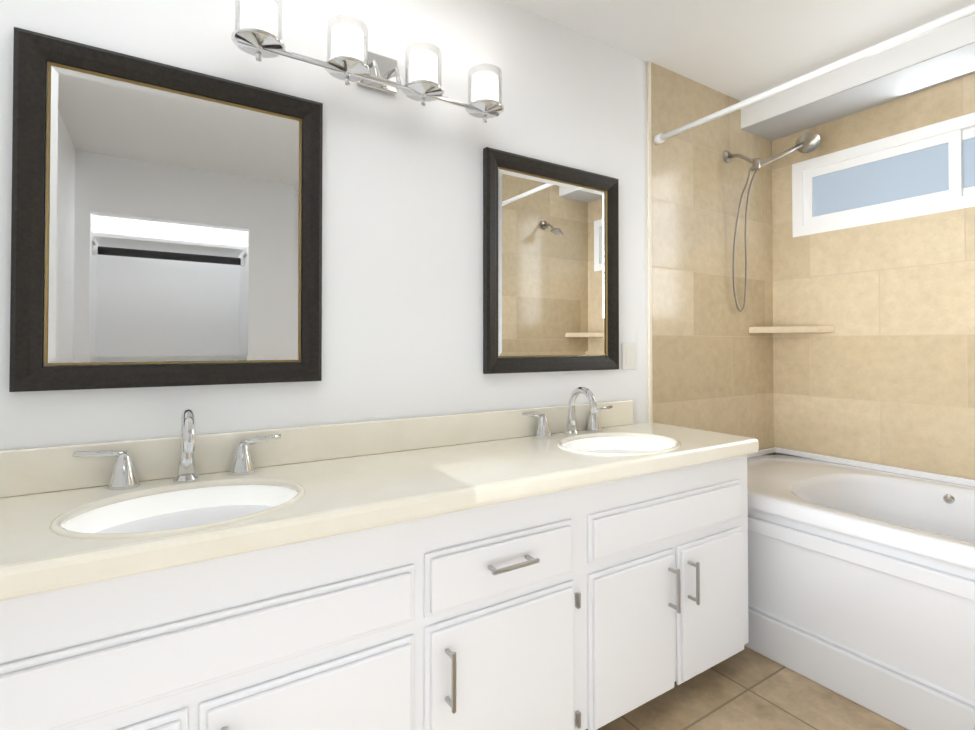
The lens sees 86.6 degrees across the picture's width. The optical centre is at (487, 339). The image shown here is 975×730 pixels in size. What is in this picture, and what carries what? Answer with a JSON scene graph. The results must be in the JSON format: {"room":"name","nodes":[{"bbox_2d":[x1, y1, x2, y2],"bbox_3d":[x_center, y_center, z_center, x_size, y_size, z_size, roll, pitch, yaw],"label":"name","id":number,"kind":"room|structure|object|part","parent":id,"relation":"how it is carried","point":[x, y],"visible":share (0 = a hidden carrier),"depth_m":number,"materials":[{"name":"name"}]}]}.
{"room":"bathroom","nodes":[
{"label":"bathroom","id":0,"kind":"room"},
{"bbox_2d":[0,0,647,450],"bbox_3d":[0.161,-0.022,2.005,3.550,2.440,0.100,0,-1,-32],"label":"wall","id":1,"kind":"structure","parent":0,"point":[402,254],"depth_m":1.66,"materials":[{"name":"white paint"}]},
{"bbox_2d":[9,27,322,391],"bbox_3d":[-0.773,-0.287,1.335,0.678,0.813,0.030,0,-1,-32],"label":"mirror","id":2,"kind":"object","parent":1,"relation":"attached to","point":[172,234],"visible":1,"depth_m":1.30,"materials":[{"name":"brown mirror"}]},
{"bbox_3d":[-0.778,-0.287,1.343,0.558,0.693,0.002,0,-1,-32],"label":"glass","id":3,"kind":"part","parent":2,"relation":"part of","materials":[{"name":"white"}]},
{"bbox_2d":[0,400,632,494],"bbox_3d":[-0.300,0.304,1.633,2.172,0.102,0.020,0,-1,-32],"label":"backsplash","id":4,"kind":"structure","parent":1,"relation":"attached to","point":[27,471],"depth_m":1.47,"materials":[{"name":"beige stone"}]},
{"bbox_2d":[231,0,503,122],"bbox_3d":[-0.313,-0.805,1.548,0.820,0.175,0.176,0,-1,-32],"label":"sconce","id":5,"kind":"object","parent":1,"relation":"attached to","point":[258,30],"visible":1,"depth_m":1.48,"materials":[{"name":"silver metal"}]},
{"bbox_3d":[-0.593,-0.822,1.342,0.088,0.098,0.088,0,-1,-32],"label":"lamp shade","id":6,"kind":"part","parent":5,"relation":"part of","materials":[{"name":"white glass"}]},
{"bbox_3d":[-0.593,-0.829,1.342,0.112,0.116,0.112,0,-1,-32],"label":"glass","id":7,"kind":"part","parent":5,"relation":"part of","materials":[{"name":"white glass"}]},
{"bbox_3d":[-0.396,-0.827,1.467,0.112,0.116,0.112,0,-1,-32],"label":"glass","id":8,"kind":"part","parent":5,"relation":"part of","materials":[{"name":"white glass"}]},
{"bbox_3d":[-0.396,-0.820,1.467,0.088,0.098,0.088,0,-1,-32],"label":"lamp shade","id":9,"kind":"part","parent":5,"relation":"part of","materials":[{"name":"white glass"}]},
{"bbox_3d":[-0.343,-0.799,1.554,0.012,0.089,0.101,0,-1,-32],"label":"arm","id":10,"kind":"part","parent":5,"relation":"part of"},
{"bbox_3d":[-0.344,-0.837,1.622,0.130,0.110,0.019,0,-1,-32],"label":"plate","id":11,"kind":"part","parent":5,"relation":"part of","materials":[{"name":"silver metal"}]},
{"bbox_3d":[-0.283,-0.799,1.592,0.012,0.089,0.101,0,-1,-32],"label":"arm","id":12,"kind":"part","parent":5,"relation":"part of"},
{"bbox_3d":[-0.198,-0.818,1.593,0.088,0.098,0.088,0,-1,-32],"label":"lamp shade","id":13,"kind":"part","parent":5,"relation":"part of","materials":[{"name":"white glass"}]},
{"bbox_3d":[-0.198,-0.825,1.593,0.112,0.116,0.112,0,-1,-32],"label":"glass","id":14,"kind":"part","parent":5,"relation":"part of","materials":[{"name":"white glass"}]},
{"bbox_3d":[-0.009,-0.817,1.713,0.088,0.098,0.088,0,-1,-32],"label":"lamp shade","id":15,"kind":"part","parent":5,"relation":"part of","materials":[{"name":"white glass"}]},
{"bbox_3d":[-0.009,-0.824,1.713,0.112,0.116,0.112,0,-1,-32],"label":"glass","id":16,"kind":"part","parent":5,"relation":"part of","materials":[{"name":"white glass"}]},
{"bbox_2d":[483,147,618,373],"bbox_3d":[0.269,-0.275,1.997,0.655,0.798,0.030,0,-1,-32],"label":"mirror","id":17,"kind":"object","parent":1,"relation":"attached to","point":[550,256],"visible":0.98,"depth_m":1.98,"materials":[{"name":"brown mirror"}]},
{"bbox_3d":[0.264,-0.275,2.005,0.535,0.678,0.002,0,-1,-32],"label":"glass","id":18,"kind":"part","parent":17,"relation":"part of","materials":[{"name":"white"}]},
{"bbox_2d":[622,343,634,369],"bbox_3d":[0.607,0.074,2.220,0.080,0.114,0.008,0,-1,-32],"label":"switch plate","id":19,"kind":"object","parent":1,"relation":"attached to","point":[628,356],"visible":1,"depth_m":2.21,"materials":[{"name":"white plastic"}]},
{"bbox_2d":[647,61,652,421],"bbox_3d":[0.721,-0.018,2.294,0.018,2.440,0.012,0,-1,-32],"label":"wall tile edge","id":20,"kind":"structure","parent":1,"relation":"attached to","point":[649,239],"depth_m":2.29,"materials":[{"name":"beige"}]},
{"bbox_2d":[651,62,773,455],"bbox_3d":[1.140,-0.015,2.562,1.000,2.440,0.010,0,-1,-32],"label":"wall tile","id":21,"kind":"structure","parent":1,"relation":"attached to","point":[712,363],"depth_m":2.52,"materials":[{"name":"beige tile"}]},
{"bbox_2d":[723,132,820,311],"bbox_3d":[1.385,-0.559,2.517,0.272,0.838,0.339,0,-1,-32],"label":"handheld shower","id":22,"kind":"object","parent":21,"relation":"attached to","point":[807,142],"visible":1,"depth_m":2.53,"materials":[{"name":"silver metal"}]},
{"bbox_3d":[1.256,-0.888,2.558,0.047,0.080,0.133,0,-1,-32],"label":"arm","id":23,"kind":"part","parent":22,"relation":"part of"},
{"bbox_2d":[654,3,974,144],"bbox_3d":[1.145,-0.903,1.718,0.044,0.044,1.436,0,-1,-32],"label":"rail","id":24,"kind":"object","parent":21,"relation":"attached to","point":[969,10],"visible":1,"depth_m":1.71,"materials":[{"name":"white metal"}]},
{"bbox_2d":[505,0,974,100],"bbox_3d":[1.125,-1.312,0.502,3.550,0.100,3.700,0,-1,-32],"label":"ceiling","id":25,"kind":"structure","parent":0,"point":[740,50],"depth_m":2.07,"materials":[{"name":"white paint"}]},
{"bbox_2d":[741,3,974,128],"bbox_3d":[1.824,-1.169,2.152,0.300,0.143,1.460,0,-1,-32],"label":"soffit beam","id":26,"kind":"structure","parent":25,"relation":"attached to","point":[945,38],"depth_m":2.20,"materials":[{"name":"white paint"}]},
{"bbox_2d":[741,42,974,140],"bbox_3d":[1.821,-1.095,2.150,0.287,0.004,1.440,0,-1,-32],"label":"soffit underside","id":27,"kind":"structure","parent":26,"relation":"attached to","point":[951,65],"depth_m":2.30,"materials":[{"name":"grey paint"}]},
{"bbox_2d":[597,646,907,729],"bbox_3d":[1.125,1.228,0.469,3.550,0.100,3.700,0,-1,-32],"label":"floor","id":28,"kind":"structure","parent":0,"point":[746,688],"depth_m":1.69,"materials":[{"name":"tile"}]},
{"bbox_2d":[0,451,757,729],"bbox_3d":[-0.116,0.799,1.452,2.294,0.784,0.512,0,-1,-32],"label":"bathroom vanity","id":29,"kind":"object","parent":28,"relation":"on","point":[570,565],"depth_m":1.19,"materials":[{"name":"white paint"}]},
{"bbox_3d":[-0.724,0.889,0.821,0.430,0.437,0.021,0,-1,-32],"label":"door","id":30,"kind":"part","parent":29,"relation":"part of","materials":[{"name":"white paint"}]},
{"bbox_3d":[-0.535,0.576,0.945,0.877,0.127,0.021,0,-1,-32],"label":"panel","id":31,"kind":"part","parent":29,"relation":"part of","materials":[{"name":"white paint"}]},
{"bbox_3d":[-0.346,0.892,1.060,0.430,0.437,0.021,0,-1,-32],"label":"door","id":32,"kind":"part","parent":29,"relation":"part of","materials":[{"name":"white paint"}]},
{"bbox_2d":[0,422,758,594],"bbox_3d":[-0.119,0.380,1.463,2.296,0.054,0.500,0,-1,-32],"label":"countertop","id":33,"kind":"structure","parent":29,"relation":"on","point":[357,490],"depth_m":1.20,"materials":[{"name":"beige stone"}]},
{"bbox_3d":[-0.900,0.269,1.204,0.103,0.026,0.011,0,-1,-32],"label":"lever","id":34,"kind":"part","parent":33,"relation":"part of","materials":[{"name":"silver metal"}]},
{"bbox_2d":[36,471,319,554],"bbox_3d":[-0.624,0.419,1.089,0.435,0.139,0.341,0,-1,-32],"label":"sink","id":35,"kind":"object","parent":33,"relation":"in","point":[87,520],"depth_m":1.15,"materials":[{"name":"white ceramic"}]},
{"bbox_2d":[72,409,283,490],"bbox_3d":[-0.725,0.259,1.251,0.447,0.182,0.174,0,-1,-32],"label":"faucet","id":36,"kind":"object","parent":33,"relation":"on","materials":[{"name":"silver metal"}]},
{"bbox_3d":[-0.719,0.259,1.241,0.040,0.183,0.150,0,-1,-32],"label":"spout","id":37,"kind":"part","parent":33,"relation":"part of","materials":[{"name":"silver metal"}]},
{"bbox_3d":[-0.609,0.271,1.389,0.103,0.026,0.011,0,-1,-32],"label":"lever","id":38,"kind":"part","parent":33,"relation":"part of","materials":[{"name":"silver metal"}]},
{"bbox_3d":[0.168,0.278,1.882,0.103,0.026,0.011,0,-1,-32],"label":"lever","id":39,"kind":"part","parent":33,"relation":"part of","materials":[{"name":"silver metal"}]},
{"bbox_2d":[520,387,611,438],"bbox_3d":[0.343,0.268,1.929,0.447,0.182,0.174,0,-1,-32],"label":"faucet","id":40,"kind":"object","parent":33,"relation":"on","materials":[{"name":"silver metal"}]},
{"bbox_3d":[0.349,0.268,1.919,0.040,0.183,0.150,0,-1,-32],"label":"spout","id":41,"kind":"part","parent":33,"relation":"part of","materials":[{"name":"silver metal"}]},
{"bbox_3d":[0.459,0.280,2.067,0.103,0.026,0.011,0,-1,-32],"label":"lever","id":42,"kind":"part","parent":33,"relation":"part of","materials":[{"name":"silver metal"}]},
{"bbox_2d":[536,431,699,458],"bbox_3d":[0.448,0.428,1.770,0.435,0.139,0.341,0,-1,-32],"label":"sink","id":43,"kind":"object","parent":33,"relation":"in","point":[611,444],"depth_m":1.90,"materials":[{"name":"white ceramic"}]},
{"bbox_3d":[-0.085,0.782,1.192,0.010,0.135,0.040,0,-1,-32],"label":"handle","id":44,"kind":"part","parent":29,"relation":"part of","materials":[{"name":"silver metal"}]},
{"bbox_3d":[0.047,0.574,1.314,0.450,0.149,0.021,0,-1,-32],"label":"drawer","id":45,"kind":"part","parent":29,"relation":"part of","materials":[{"name":"white paint"}]},
{"bbox_3d":[0.050,0.892,1.312,0.457,0.445,0.021,0,-1,-32],"label":"door","id":46,"kind":"part","parent":29,"relation":"part of","materials":[{"name":"white paint"}]},
{"bbox_3d":[0.063,0.561,1.289,0.140,0.010,0.040,0,-1,-32],"label":"handle","id":47,"kind":"part","parent":29,"relation":"part of","materials":[{"name":"silver metal"}]},
{"bbox_3d":[0.445,0.895,1.562,0.368,0.445,0.021,0,-1,-32],"label":"door","id":48,"kind":"part","parent":29,"relation":"part of","materials":[{"name":"white paint"}]},
{"bbox_3d":[0.602,0.572,1.667,0.740,0.137,0.021,0,-1,-32],"label":"panel","id":49,"kind":"part","parent":29,"relation":"part of","materials":[{"name":"white paint"}]},
{"bbox_3d":[0.584,0.781,1.617,0.010,0.135,0.040,0,-1,-32],"label":"handle","id":50,"kind":"part","parent":29,"relation":"part of","materials":[{"name":"silver metal"}]},
{"bbox_3d":[0.665,0.782,1.668,0.010,0.135,0.040,0,-1,-32],"label":"handle","id":51,"kind":"part","parent":29,"relation":"part of","materials":[{"name":"silver metal"}]},
{"bbox_3d":[0.770,0.898,1.769,0.364,0.445,0.021,0,-1,-32],"label":"door","id":52,"kind":"part","parent":29,"relation":"part of","materials":[{"name":"white paint"}]},
{"bbox_2d":[744,447,974,729],"bbox_3d":[1.565,0.885,1.961,0.886,0.626,1.432,0,-1,-32],"label":"bathtub","id":53,"kind":"object","parent":28,"relation":"on","point":[861,583],"visible":0.9,"depth_m":1.76,"materials":[{"name":"white ceramic"}]},
{"bbox_3d":[2.001,-0.019,2.250,0.120,2.440,1.460,0,-1,-32],"label":"wall","id":54,"kind":"structure","parent":0,"visible":0},
{"bbox_2d":[749,326,833,333],"bbox_3d":[1.538,-0.049,2.628,0.233,0.034,0.302,0,-1,-32],"label":"corner shelf","id":55,"kind":"object","parent":54,"relation":"attached to","point":[792,329],"visible":1,"depth_m":2.63,"materials":[{"name":"tile"}]},
{"bbox_2d":[772,73,974,479],"bbox_3d":[1.967,0.053,2.227,0.060,2.297,1.440,0,-1,-32],"label":"wall tile","id":56,"kind":"structure","parent":54,"relation":"attached to","point":[883,373],"depth_m":2.40,"materials":[{"name":"beige tile"}]},
{"bbox_2d":[792,112,974,236],"bbox_3d":[1.984,-0.739,2.225,0.066,0.390,1.270,0,-1,-32],"label":"window","id":57,"kind":"structure","parent":54,"relation":"in","point":[925,171],"depth_m":2.39,"materials":[{"name":"white plastic"}]},
{"bbox_3d":[1.831,-0.736,2.446,0.004,0.276,0.618,0,-1,-32],"label":"sash glass","id":58,"kind":"part","parent":57,"relation":"part of","materials":[{"name":"blue glass"}]},
{"bbox_3d":[1.832,-0.736,2.447,0.023,0.286,0.628,0,-1,-32],"label":"window frame sash","id":59,"kind":"part","parent":57,"relation":"part of","materials":[{"name":"white plastic"}]},
{"bbox_3d":[2.152,-0.742,1.983,0.023,0.286,0.578,0,-1,-32],"label":"window frame sash","id":60,"kind":"part","parent":57,"relation":"part of","materials":[{"name":"white plastic"}]},
{"bbox_3d":[2.151,-0.742,1.982,0.004,0.276,0.568,0,-1,-32],"label":"sash glass","id":61,"kind":"part","parent":57,"relation":"part of","materials":[{"name":"blue glass"}]}
]}

